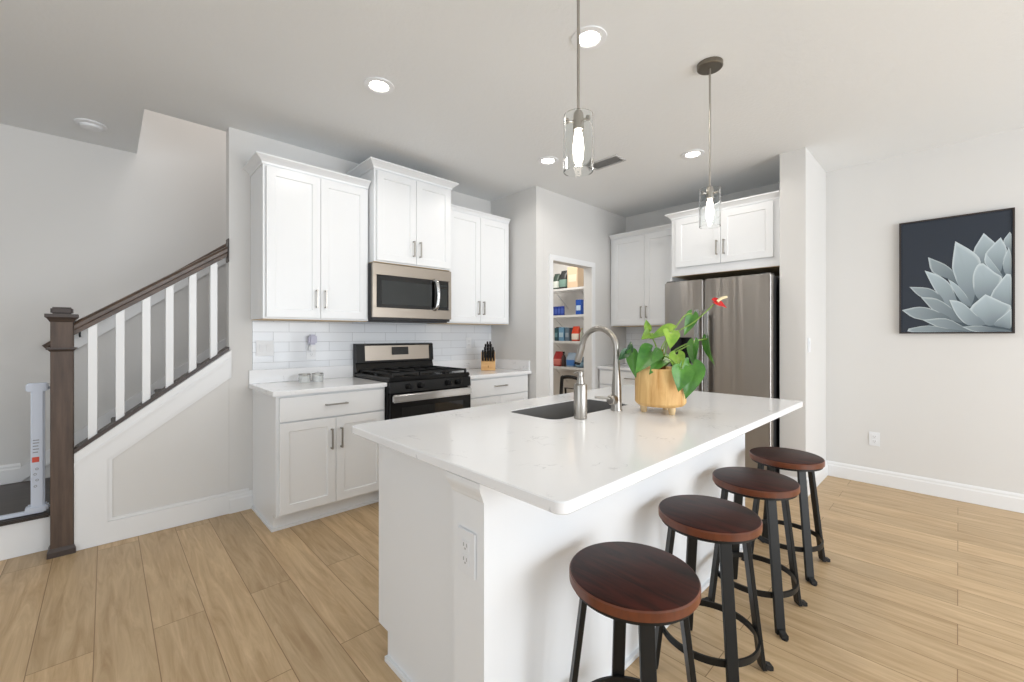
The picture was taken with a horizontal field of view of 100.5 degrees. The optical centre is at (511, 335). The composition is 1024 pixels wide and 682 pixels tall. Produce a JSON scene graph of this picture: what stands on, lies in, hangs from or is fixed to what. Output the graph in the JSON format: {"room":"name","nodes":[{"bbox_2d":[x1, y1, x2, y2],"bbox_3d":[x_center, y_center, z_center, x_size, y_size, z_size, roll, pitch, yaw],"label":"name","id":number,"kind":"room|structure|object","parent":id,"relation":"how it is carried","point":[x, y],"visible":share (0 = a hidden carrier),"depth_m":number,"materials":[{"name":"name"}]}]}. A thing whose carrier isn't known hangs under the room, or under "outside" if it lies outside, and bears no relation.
{"room":"kitchen","nodes":[
{"label":"kitchen","id":0,"kind":"room"},
{"bbox_2d":[0,478,49,560],"bbox_3d":[-4.120,1.159,1.829,3.165,0.221,0.944,0,0,-44],"label":"staircase","id":1,"kind":"structure","parent":0,"point":[33,536],"depth_m":2.49,"materials":[{"name":"white"}]},
{"bbox_2d":[0,382,49,519],"bbox_3d":[-3.093,0.663,2.219,0.972,0.763,0.080,0,0,-44],"label":"safety gate","id":2,"kind":"object","parent":1,"relation":"on","point":[38,504],"visible":0.97,"depth_m":2.49,"materials":[{"name":"white plastic"}]},
{"bbox_2d":[0,109,225,484],"bbox_3d":[-3.281,-1.380,3.366,6.500,5.300,0.120,0,0,-44],"label":"wall","id":3,"kind":"structure","parent":0,"point":[85,227],"depth_m":3.32,"materials":[{"name":"white paint"}]},
{"bbox_2d":[0,463,20,484],"bbox_3d":[-4.551,0.981,2.060,2.860,0.132,0.015,0,0,-44],"label":"baseboard","id":4,"kind":"structure","parent":3,"relation":"attached to","point":[10,473],"depth_m":3.01,"materials":[{"name":"white wood"}]},
{"bbox_2d":[74,258,225,347],"bbox_3d":[-2.180,-1.224,4.319,3.190,2.711,0.019,0,0,-44],"label":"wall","id":5,"kind":"structure","parent":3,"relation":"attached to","point":[109,323],"depth_m":3.45,"materials":[{"name":"white paint"}]},
{"bbox_2d":[42,243,225,348],"bbox_3d":[-2.306,-1.130,4.140,3.046,2.473,0.057,0,0,-44],"label":"wall handrail","id":6,"kind":"object","parent":5,"relation":"attached to","point":[46,345],"visible":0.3,"depth_m":3.70,"materials":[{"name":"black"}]},
{"bbox_2d":[20,338,225,481],"bbox_3d":[-2.066,-0.168,3.793,3.127,2.430,0.930,0,0,-44],"label":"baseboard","id":7,"kind":"structure","parent":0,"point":[25,470],"depth_m":3.43,"materials":[{"name":"white wood"}]},
{"bbox_2d":[74,127,490,516],"bbox_3d":[-1.437,-0.107,3.654,3.234,2.755,0.109,0,0,-44],"label":"wall","id":8,"kind":"structure","parent":0,"point":[241,145],"depth_m":3.08,"materials":[{"name":"white paint"}]},
{"bbox_2d":[74,350,248,550],"bbox_3d":[-2.287,0.686,2.771,0.784,1.164,0.011,0,0,-44],"label":"trim","id":9,"kind":"structure","parent":8,"relation":"attached to","point":[92,527],"depth_m":2.66,"materials":[{"name":"white wood"}]},
{"bbox_2d":[229,490,252,513],"bbox_3d":[-1.959,1.204,3.082,0.146,0.132,0.015,0,0,-44],"label":"baseboard","id":10,"kind":"structure","parent":8,"relation":"attached to","point":[241,501],"depth_m":3.08,"materials":[{"name":"white wood"}]},
{"bbox_2d":[256,340,273,355],"bbox_3d":[-1.844,0.098,3.181,0.118,0.116,0.011,0,0,-44],"label":"switch plate","id":11,"kind":"object","parent":8,"relation":"attached to","point":[263,348],"visible":1,"depth_m":3.18,"materials":[{"name":"white plastic"}]},
{"bbox_2d":[243,151,370,321],"bbox_3d":[-1.534,-0.665,3.231,0.797,1.110,0.384,0,0,-44],"label":"upper cabinet","id":12,"kind":"object","parent":8,"relation":"attached to","point":[309,234],"visible":1,"depth_m":3.08,"materials":[{"name":"white wood"}]},
{"bbox_2d":[306,345,315,358],"bbox_3d":[-1.608,0.135,3.408,0.072,0.116,0.009,0,0,-44],"label":"outlet plate","id":13,"kind":"object","parent":8,"relation":"attached to","point":[309,354],"visible":0.78,"depth_m":3.40,"materials":[{"name":"white plastic"}]},
{"bbox_2d":[308,335,316,350],"bbox_3d":[-1.587,0.062,3.387,0.060,0.134,0.050,0,0,-44],"label":"air freshener","id":14,"kind":"object","parent":8,"relation":"attached to","point":[312,339],"visible":1,"depth_m":3.37,"materials":[{"name":"white plastic"}]},
{"bbox_2d":[346,157,458,271],"bbox_3d":[-0.945,-0.978,3.737,0.841,0.796,0.467,0,0,-44],"label":"upper cabinet","id":15,"kind":"object","parent":8,"relation":"attached to","point":[409,220],"visible":0.9,"depth_m":3.53,"materials":[{"name":"white wood"}]},
{"bbox_2d":[366,262,450,322],"bbox_3d":[-0.942,-0.344,3.727,0.750,0.460,0.465,0,0,-44],"label":"microwave","id":16,"kind":"object","parent":15,"relation":"attached to","point":[396,293],"visible":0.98,"depth_m":3.56,"materials":[{"name":"grey metal"}]},
{"bbox_2d":[466,338,470,348],"bbox_3d":[-0.457,0.083,4.506,0.072,0.116,0.009,0,0,-44],"label":"outlet plate","id":17,"kind":"object","parent":8,"relation":"attached to","point":[468,340],"visible":1,"depth_m":4.50,"materials":[{"name":"white plastic"}]},
{"bbox_2d":[427,204,510,324],"bbox_3d":[-0.419,-0.660,4.296,0.792,1.100,0.384,0,0,-44],"label":"upper cabinet","id":18,"kind":"object","parent":8,"relation":"attached to","point":[479,271],"visible":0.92,"depth_m":4.17,"materials":[{"name":"white wood"}]},
{"bbox_2d":[0,0,1023,217],"bbox_3d":[0.105,-1.635,1.027,8.170,0.300,9.740,0,0,-44],"label":"ceiling","id":19,"kind":"structure","parent":0,"point":[483,91],"depth_m":2.46,"materials":[{"name":"white paint"}]},
{"bbox_2d":[74,118,107,131],"bbox_3d":[-2.961,-1.466,2.995,0.170,0.036,0.170,0,0,-44],"label":"smoke detector","id":20,"kind":"object","parent":19,"relation":"attached to","point":[91,125],"visible":1,"depth_m":2.96,"materials":[{"name":"white plastic"}]},
{"bbox_2d":[363,77,393,94],"bbox_3d":[-0.791,-1.481,2.534,0.176,0.008,0.176,0,0,-44],"label":"recessed light","id":21,"kind":"object","parent":19,"relation":"in","point":[377,85],"visible":1,"depth_m":2.53,"materials":[{"name":"white plastic"}]},
{"bbox_2d":[538,156,557,164],"bbox_3d":[0.306,-1.481,3.621,0.176,0.008,0.176,0,0,-44],"label":"recessed light","id":22,"kind":"object","parent":19,"relation":"in","point":[547,160],"visible":1,"depth_m":3.61,"materials":[{"name":"white plastic"}]},
{"bbox_2d":[564,0,592,176],"bbox_3d":[0.241,-1.040,1.550,0.132,0.890,0.132,0,0,-44],"label":"pendant light","id":23,"kind":"object","parent":19,"relation":"hanging from","point":[578,122],"visible":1,"depth_m":1.51,"materials":[{"name":"glass"}]},
{"bbox_2d":[571,25,606,50],"bbox_3d":[0.385,-1.481,2.128,0.176,0.008,0.176,0,0,-44],"label":"recessed light","id":24,"kind":"object","parent":19,"relation":"in","point":[592,37],"visible":0.91,"depth_m":2.12,"materials":[{"name":"white plastic"}]},
{"bbox_2d":[593,154,625,169],"bbox_3d":[0.807,-1.480,3.659,0.160,0.008,0.300,0,0,-44],"label":"ceiling vent","id":25,"kind":"object","parent":19,"relation":"in","point":[614,159],"visible":0.81,"depth_m":3.64,"materials":[{"name":"grey metal"}]},
{"bbox_2d":[681,149,704,158],"bbox_3d":[1.483,-1.481,3.491,0.176,0.008,0.176,0,0,-44],"label":"recessed light","id":26,"kind":"object","parent":19,"relation":"in","point":[696,153],"visible":1,"depth_m":3.48,"materials":[{"name":"white plastic"}]},
{"bbox_2d":[697,56,722,228],"bbox_3d":[1.084,-1.040,2.333,0.132,0.890,0.132,0,0,-44],"label":"pendant light","id":27,"kind":"object","parent":19,"relation":"hanging from","point":[710,196],"visible":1,"depth_m":2.30,"materials":[{"name":"glass"}]},
{"bbox_2d":[0,476,1023,681],"bbox_3d":[0.098,1.300,1.020,8.150,0.060,9.740,0,0,-44],"label":"floor","id":28,"kind":"structure","parent":0,"point":[913,587],"depth_m":2.02,"materials":[{"name":"brown wood"}]},
{"bbox_2d":[44,238,228,559],"bbox_3d":[-2.362,0.290,2.756,0.886,1.960,0.152,0,0,-44],"label":"balustrade","id":29,"kind":"object","parent":28,"relation":"on","point":[64,325],"visible":0.99,"depth_m":2.57,"materials":[{"name":"brown wood"}]},
{"bbox_2d":[251,387,384,532],"bbox_3d":[-1.423,0.829,3.159,0.758,0.881,0.642,0,0,-44],"label":"base cabinet","id":30,"kind":"object","parent":28,"relation":"on","point":[309,464],"visible":0.92,"depth_m":2.91,"materials":[{"name":"white wood"}]},
{"bbox_2d":[249,365,386,396],"bbox_3d":[-1.433,0.322,3.160,0.774,0.130,0.627,0,0,-44],"label":"countertop","id":31,"kind":"structure","parent":30,"relation":"on","point":[272,382],"depth_m":3.16,"materials":[{"name":"white stone"}]},
{"bbox_2d":[298,373,310,382],"bbox_3d":[-1.576,0.325,3.237,0.086,0.062,0.086,0,0,-44],"label":"glass jar","id":32,"kind":"object","parent":31,"relation":"on","point":[305,377],"visible":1,"depth_m":3.20,"materials":[{"name":"white"}]},
{"bbox_2d":[312,373,323,381],"bbox_3d":[-1.507,0.325,3.303,0.086,0.062,0.086,0,0,-44],"label":"glass jar","id":33,"kind":"object","parent":31,"relation":"on","point":[316,377],"visible":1,"depth_m":3.27,"materials":[{"name":"white"}]},
{"bbox_2d":[353,343,471,419],"bbox_3d":[-0.839,0.671,3.652,0.764,1.196,0.713,0,0,-44],"label":"range","id":34,"kind":"object","parent":28,"relation":"on","point":[415,387],"visible":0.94,"depth_m":3.55,"materials":[{"name":"black metal"}]},
{"bbox_2d":[355,371,468,382],"bbox_3d":[-0.850,0.338,3.664,0.762,0.035,0.605,0,0,-44],"label":"cooktop","id":35,"kind":"object","parent":34,"relation":"in","point":[434,376],"depth_m":3.44,"materials":[{"name":"black metal"}]},
{"bbox_2d":[470,374,527,406],"bbox_3d":[-0.310,0.829,4.221,0.782,0.881,0.642,0,0,-44],"label":"base cabinet","id":36,"kind":"object","parent":28,"relation":"on","point":[501,389],"visible":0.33,"depth_m":4.00,"materials":[{"name":"white wood"}]},
{"bbox_2d":[433,359,530,378],"bbox_3d":[-0.309,0.322,4.233,0.800,0.130,0.627,0,0,-44],"label":"countertop","id":37,"kind":"structure","parent":36,"relation":"on","point":[503,367],"depth_m":4.35,"materials":[{"name":"white stone"}]},
{"bbox_2d":[481,352,494,370],"bbox_3d":[-0.244,0.264,4.364,0.144,0.183,0.161,0,0,-4],"label":"knife block","id":38,"kind":"object","parent":37,"relation":"on","point":[486,365],"visible":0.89,"depth_m":4.29,"materials":[{"name":"brown wood"}]},
{"bbox_2d":[379,433,744,681],"bbox_3d":[0.402,0.834,2.117,2.056,0.870,0.764,0,0,-44],"label":"kitchen island","id":39,"kind":"object","parent":28,"relation":"on","point":[515,622],"visible":0.41,"depth_m":1.41,"materials":[{"name":"white"}]},
{"bbox_2d":[458,525,475,579],"bbox_3d":[-0.129,0.612,1.200,0.009,0.127,0.081,0,0,-44],"label":"outlet plate","id":40,"kind":"object","parent":39,"relation":"attached to","point":[466,539],"visible":1,"depth_m":1.19,"materials":[{"name":"white plastic"}]},
{"bbox_2d":[462,539,468,552],"bbox_3d":[-0.131,0.592,1.198,0.002,0.028,0.033,0,0,-44],"label":"receptacle","id":41,"kind":"object","parent":40,"relation":"attached to","point":[465,542],"depth_m":1.20,"materials":[{"name":"grey plastic"}]},
{"bbox_2d":[462,553,468,566],"bbox_3d":[-0.131,0.632,1.198,0.002,0.028,0.033,0,0,-44],"label":"receptacle","id":42,"kind":"object","parent":40,"relation":"attached to","point":[465,556],"depth_m":1.20,"materials":[{"name":"grey plastic"}]},
{"bbox_2d":[352,385,802,514],"bbox_3d":[0.484,0.384,2.062,2.104,0.030,1.123,0,0,-44],"label":"island countertop","id":43,"kind":"structure","parent":39,"relation":"on","point":[565,466],"depth_m":1.50,"materials":[{"name":"white stone"}]},
{"bbox_2d":[512,399,624,419],"bbox_3d":[0.304,0.477,2.169,0.623,0.209,0.303,0,0,-44],"label":"sink","id":44,"kind":"object","parent":43,"relation":"in","point":[563,410],"visible":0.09,"depth_m":2.34,"materials":[{"name":"silver metal"}]},
{"bbox_2d":[574,371,586,419],"bbox_3d":[0.303,0.263,1.887,0.059,0.211,0.059,0,0,-4],"label":"soap dispenser","id":45,"kind":"object","parent":43,"relation":"on","point":[580,389],"visible":1,"depth_m":1.86,"materials":[{"name":"silver metal"}]},
{"bbox_2d":[574,326,621,410],"bbox_3d":[0.403,0.160,2.141,0.142,0.416,0.284,0,0,-44],"label":"faucet","id":46,"kind":"object","parent":43,"relation":"on","point":[615,399],"visible":1,"depth_m":2.08,"materials":[{"name":"silver metal"}]},
{"bbox_2d":[618,296,727,414],"bbox_3d":[0.758,0.090,2.015,0.472,0.555,0.277,0,0,26],"label":"anthurium","id":47,"kind":"object","parent":43,"relation":"on","point":[657,384],"visible":1,"depth_m":1.98,"materials":[{"name":"green plant"}]},
{"bbox_2d":[559,375,576,393],"bbox_3d":[0.751,0.884,5.320,0.196,0.772,0.330,0,0,-44],"label":"step stool","id":48,"kind":"object","parent":28,"relation":"on","point":[562,377],"visible":0.31,"depth_m":5.37,"materials":[{"name":"black metal"}]},
{"bbox_2d":[599,369,634,387],"bbox_3d":[1.509,0.829,4.833,0.642,0.881,0.860,0,0,-44],"label":"base cabinet","id":49,"kind":"object","parent":28,"relation":"on","point":[605,375],"visible":0.16,"depth_m":4.83,"materials":[{"name":"white wood"}]},
{"bbox_2d":[597,358,630,370],"bbox_3d":[1.526,0.322,4.826,0.627,0.130,0.915,0,0,-44],"label":"countertop","id":50,"kind":"structure","parent":49,"relation":"on","point":[625,366],"depth_m":4.85,"materials":[{"name":"white stone"}]},
{"bbox_2d":[569,541,700,681],"bbox_3d":[0.345,0.972,1.218,0.359,0.597,0.359,0,0,-44],"label":"bar stool","id":51,"kind":"object","parent":28,"relation":"on","point":[647,587],"visible":1,"depth_m":1.18,"materials":[{"name":"brown wood"}]},
{"bbox_2d":[655,495,773,681],"bbox_3d":[0.749,0.972,1.627,0.359,0.597,0.359,0,0,-44],"label":"bar stool","id":52,"kind":"object","parent":28,"relation":"on","point":[725,523],"visible":0.8,"depth_m":1.56,"materials":[{"name":"brown wood"}]},
{"bbox_2d":[665,272,779,472],"bbox_3d":[2.057,0.347,4.043,0.939,1.843,0.942,0,0,-44],"label":"refrigerator","id":53,"kind":"object","parent":28,"relation":"on","point":[744,336],"depth_m":3.60,"materials":[{"name":"grey metal"}]},
{"bbox_2d":[702,467,807,641],"bbox_3d":[1.143,0.972,2.010,0.359,0.597,0.359,0,0,-44],"label":"bar stool","id":54,"kind":"object","parent":28,"relation":"on","point":[772,487],"visible":0.82,"depth_m":1.93,"materials":[{"name":"black metal"}]},
{"bbox_2d":[741,447,829,585],"bbox_3d":[1.542,0.972,2.400,0.359,0.597,0.359,0,0,-44],"label":"bar stool","id":55,"kind":"object","parent":28,"relation":"on","point":[802,462],"visible":0.91,"depth_m":2.32,"materials":[{"name":"black metal"}]},
{"bbox_2d":[491,186,543,398],"bbox_3d":[0.008,-0.107,4.562,0.110,2.755,0.790,0,0,-44],"label":"wall","id":56,"kind":"structure","parent":0,"point":[522,338],"depth_m":4.35,"materials":[{"name":"white paint"}]},
{"bbox_2d":[544,189,625,396],"bbox_3d":[0.840,-0.107,4.886,1.540,2.755,0.110,0,0,-44],"label":"wall","id":57,"kind":"structure","parent":0,"point":[574,229],"depth_m":4.89,"materials":[{"name":"white paint"}]},
{"bbox_2d":[549,254,594,395],"bbox_3d":[0.668,0.218,4.638,0.796,2.103,0.012,0,0,-44],"label":"door frame","id":58,"kind":"structure","parent":57,"relation":"in","point":[552,257],"depth_m":4.41,"materials":[{"name":"white wood"}]},
{"bbox_2d":[635,366,686,414],"bbox_3d":[0.712,0.262,2.046,0.234,0.212,0.234,0,0,-44],"label":"planter","id":59,"kind":"object","parent":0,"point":[655,386],"depth_m":1.94,"materials":[{"name":"brown wood"}]},
{"bbox_2d":[553,128,1023,493],"bbox_3d":[3.014,-0.107,3.802,0.129,2.755,9.740,0,0,-44],"label":"wall","id":60,"kind":"structure","parent":0,"point":[946,407],"depth_m":3.49,"materials":[{"name":"white paint"}]},
{"bbox_2d":[553,340,579,356],"bbox_3d":[0.755,0.204,5.862,0.310,0.253,1.406,0,0,-44],"label":"wire shelf","id":61,"kind":"object","parent":60,"relation":"attached to","point":[554,341],"visible":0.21,"depth_m":5.71,"materials":[{"name":"white metal"}]},
{"bbox_2d":[555,328,558,340],"bbox_3d":[0.625,-0.012,5.848,0.061,0.176,0.060,0,0,-44],"label":"carton","id":62,"kind":"object","parent":61,"relation":"on","point":[556,329],"visible":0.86,"depth_m":5.82,"materials":[{"name":"teal cardboard"}]},
{"bbox_2d":[559,327,568,340],"bbox_3d":[0.708,-0.015,5.804,0.121,0.182,0.090,0,0,-44],"label":"carton","id":63,"kind":"object","parent":61,"relation":"on","point":[561,329],"visible":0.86,"depth_m":5.76,"materials":[{"name":"blue cardboard"}]},
{"bbox_2d":[565,328,572,340],"bbox_3d":[0.777,-0.012,5.732,0.121,0.176,0.070,0,0,-44],"label":"carton","id":64,"kind":"object","parent":61,"relation":"on","point":[568,331],"visible":0.83,"depth_m":5.69,"materials":[{"name":"blue"}]},
{"bbox_2d":[571,326,580,340],"bbox_3d":[0.853,-0.021,5.638,0.100,0.194,0.126,0,0,-44],"label":"snack bag","id":65,"kind":"object","parent":61,"relation":"on","point":[575,334],"visible":0.89,"depth_m":5.60,"materials":[{"name":"red plastic"}]},
{"bbox_2d":[553,286,583,307],"bbox_3d":[0.755,-0.501,5.862,0.310,0.253,1.406,0,0,-44],"label":"wire shelf","id":66,"kind":"object","parent":60,"relation":"attached to","point":[556,291],"visible":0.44,"depth_m":5.77,"materials":[{"name":"white"}]},
{"bbox_2d":[553,274,559,288],"bbox_3d":[0.629,-0.738,5.895,0.130,0.220,0.116,0,0,-44],"label":"snack bag","id":67,"kind":"object","parent":66,"relation":"on","point":[556,278],"visible":0.71,"depth_m":5.85,"materials":[{"name":"grey plastic"}]},
{"bbox_2d":[559,270,566,288],"bbox_3d":[0.719,-0.753,5.801,0.130,0.250,0.136,0,0,-44],"label":"snack bag","id":68,"kind":"object","parent":66,"relation":"on","point":[563,277],"visible":0.59,"depth_m":5.75,"materials":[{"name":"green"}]},
{"bbox_2d":[567,267,583,287],"bbox_3d":[0.868,-0.768,5.694,0.201,0.280,0.170,0,0,-44],"label":"cardboard box","id":69,"kind":"object","parent":66,"relation":"on","point":[575,275],"visible":0.7,"depth_m":5.62,"materials":[{"name":"beige cardboard"}]},
{"bbox_2d":[553,365,583,382],"bbox_3d":[0.755,0.550,5.862,0.310,0.253,1.406,0,0,-44],"label":"wire shelf","id":70,"kind":"object","parent":60,"relation":"attached to","point":[555,367],"visible":0.2,"depth_m":5.68,"materials":[{"name":"white"}]},
{"bbox_2d":[553,351,562,365],"bbox_3d":[0.654,0.323,5.877,0.140,0.200,0.158,0,0,-44],"label":"snack bag","id":71,"kind":"object","parent":70,"relation":"on","point":[557,360],"visible":0.78,"depth_m":5.82,"materials":[{"name":"red plastic"}]},
{"bbox_2d":[562,352,565,366],"bbox_3d":[0.701,0.323,5.769,0.060,0.200,0.060,0,0,-44],"label":"glass bottle","id":72,"kind":"object","parent":70,"relation":"on","point":[563,355],"visible":1,"depth_m":5.75,"materials":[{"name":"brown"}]},
{"bbox_2d":[566,353,575,366],"bbox_3d":[0.809,0.328,5.707,0.130,0.188,0.158,0,0,-44],"label":"snack bag","id":73,"kind":"object","parent":70,"relation":"on","point":[570,360],"visible":0.74,"depth_m":5.66,"materials":[{"name":"blue"}]},
{"bbox_2d":[576,357,583,367],"bbox_3d":[0.909,0.352,5.595,0.120,0.141,0.136,0,0,-44],"label":"snack bag","id":74,"kind":"object","parent":70,"relation":"on","point":[581,365],"visible":0.33,"depth_m":5.53,"materials":[{"name":"blue"}]},
{"bbox_2d":[553,314,583,326],"bbox_3d":[0.755,-0.142,5.862,0.310,0.253,1.406,0,0,-44],"label":"wire shelf","id":75,"kind":"object","parent":60,"relation":"attached to","point":[578,315],"visible":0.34,"depth_m":5.66,"materials":[{"name":"white"}]},
{"bbox_2d":[561,306,564,314],"bbox_3d":[0.689,-0.331,5.774,0.051,0.123,0.051,0,0,-44],"label":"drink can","id":76,"kind":"object","parent":75,"relation":"on","point":[562,307],"visible":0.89,"depth_m":5.75,"materials":[{"name":"blue"}]},
{"bbox_2d":[576,299,583,314],"bbox_3d":[0.901,-0.367,5.587,0.101,0.194,0.090,0,0,-44],"label":"carton","id":77,"kind":"object","parent":75,"relation":"on","point":[579,303],"visible":0.73,"depth_m":5.54,"materials":[{"name":"blue cardboard"}]},
{"bbox_2d":[609,223,688,326],"bbox_3d":[1.599,-0.648,4.912,0.402,1.086,0.870,0,0,-44],"label":"upper cabinet","id":78,"kind":"object","parent":60,"relation":"attached to","point":[641,265],"visible":0.81,"depth_m":4.83,"materials":[{"name":"white wood"}]},
{"bbox_2d":[664,190,779,280],"bbox_3d":[2.120,-0.883,4.113,0.752,0.616,0.990,0,0,-44],"label":"upper cabinet","id":79,"kind":"object","parent":60,"relation":"attached to","point":[747,239],"visible":0.87,"depth_m":3.81,"materials":[{"name":"white wood"}]},
{"bbox_2d":[869,431,879,445],"bbox_3d":[3.091,0.885,3.634,0.009,0.116,0.072,0,0,-44],"label":"outlet plate","id":80,"kind":"object","parent":60,"relation":"attached to","point":[874,437],"visible":1,"depth_m":3.63,"materials":[{"name":"white plastic"}]},
{"bbox_2d":[826,460,1023,512],"bbox_3d":[4.593,1.204,2.055,0.015,0.132,5.032,0,0,-44],"label":"baseboard","id":81,"kind":"structure","parent":60,"relation":"attached to","point":[994,498],"depth_m":3.38,"materials":[{"name":"white wood"}]},
{"bbox_2d":[899,207,1014,333],"bbox_3d":[3.404,-0.465,3.287,0.034,0.904,0.616,0,0,-44],"label":"wall picture","id":82,"kind":"object","parent":60,"relation":"attached to","point":[957,273],"visible":1,"depth_m":3.26,"materials":[{"name":"grey"}]},
{"bbox_2d":[928,253,1011,330],"bbox_3d":[3.438,-0.320,3.237,0.001,0.580,0.464,0,0,-44],"label":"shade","id":83,"kind":"object","parent":60,"relation":"attached to","point":[967,291],"depth_m":3.21,"materials":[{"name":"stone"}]},
{"bbox_2d":[780,147,825,478],"bbox_3d":[2.528,-0.107,3.688,0.750,2.755,0.179,0,0,-44],"label":"wall","id":84,"kind":"structure","parent":0,"point":[802,178],"depth_m":3.46,"materials":[{"name":"white paint"}]},
{"bbox_2d":[785,475,807,490],"bbox_3d":[2.256,1.204,3.418,0.015,0.132,0.194,0,0,-44],"label":"baseboard","id":85,"kind":"structure","parent":84,"relation":"attached to","point":[794,478],"depth_m":3.40,"materials":[{"name":"white"}]},
{"bbox_2d":[808,338,810,351],"bbox_3d":[2.395,0.080,3.429,0.072,0.116,0.011,0,0,-44],"label":"switch plate","id":86,"kind":"object","parent":84,"relation":"attached to","point":[809,339],"visible":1,"depth_m":3.42,"materials":[{"name":"white plastic"}]},
{"bbox_2d":[807,461,827,495],"bbox_3d":[2.590,1.204,3.612,0.734,0.132,0.015,0,0,-44],"label":"baseboard","id":87,"kind":"structure","parent":84,"relation":"attached to","point":[820,475],"depth_m":3.66,"materials":[{"name":"white"}]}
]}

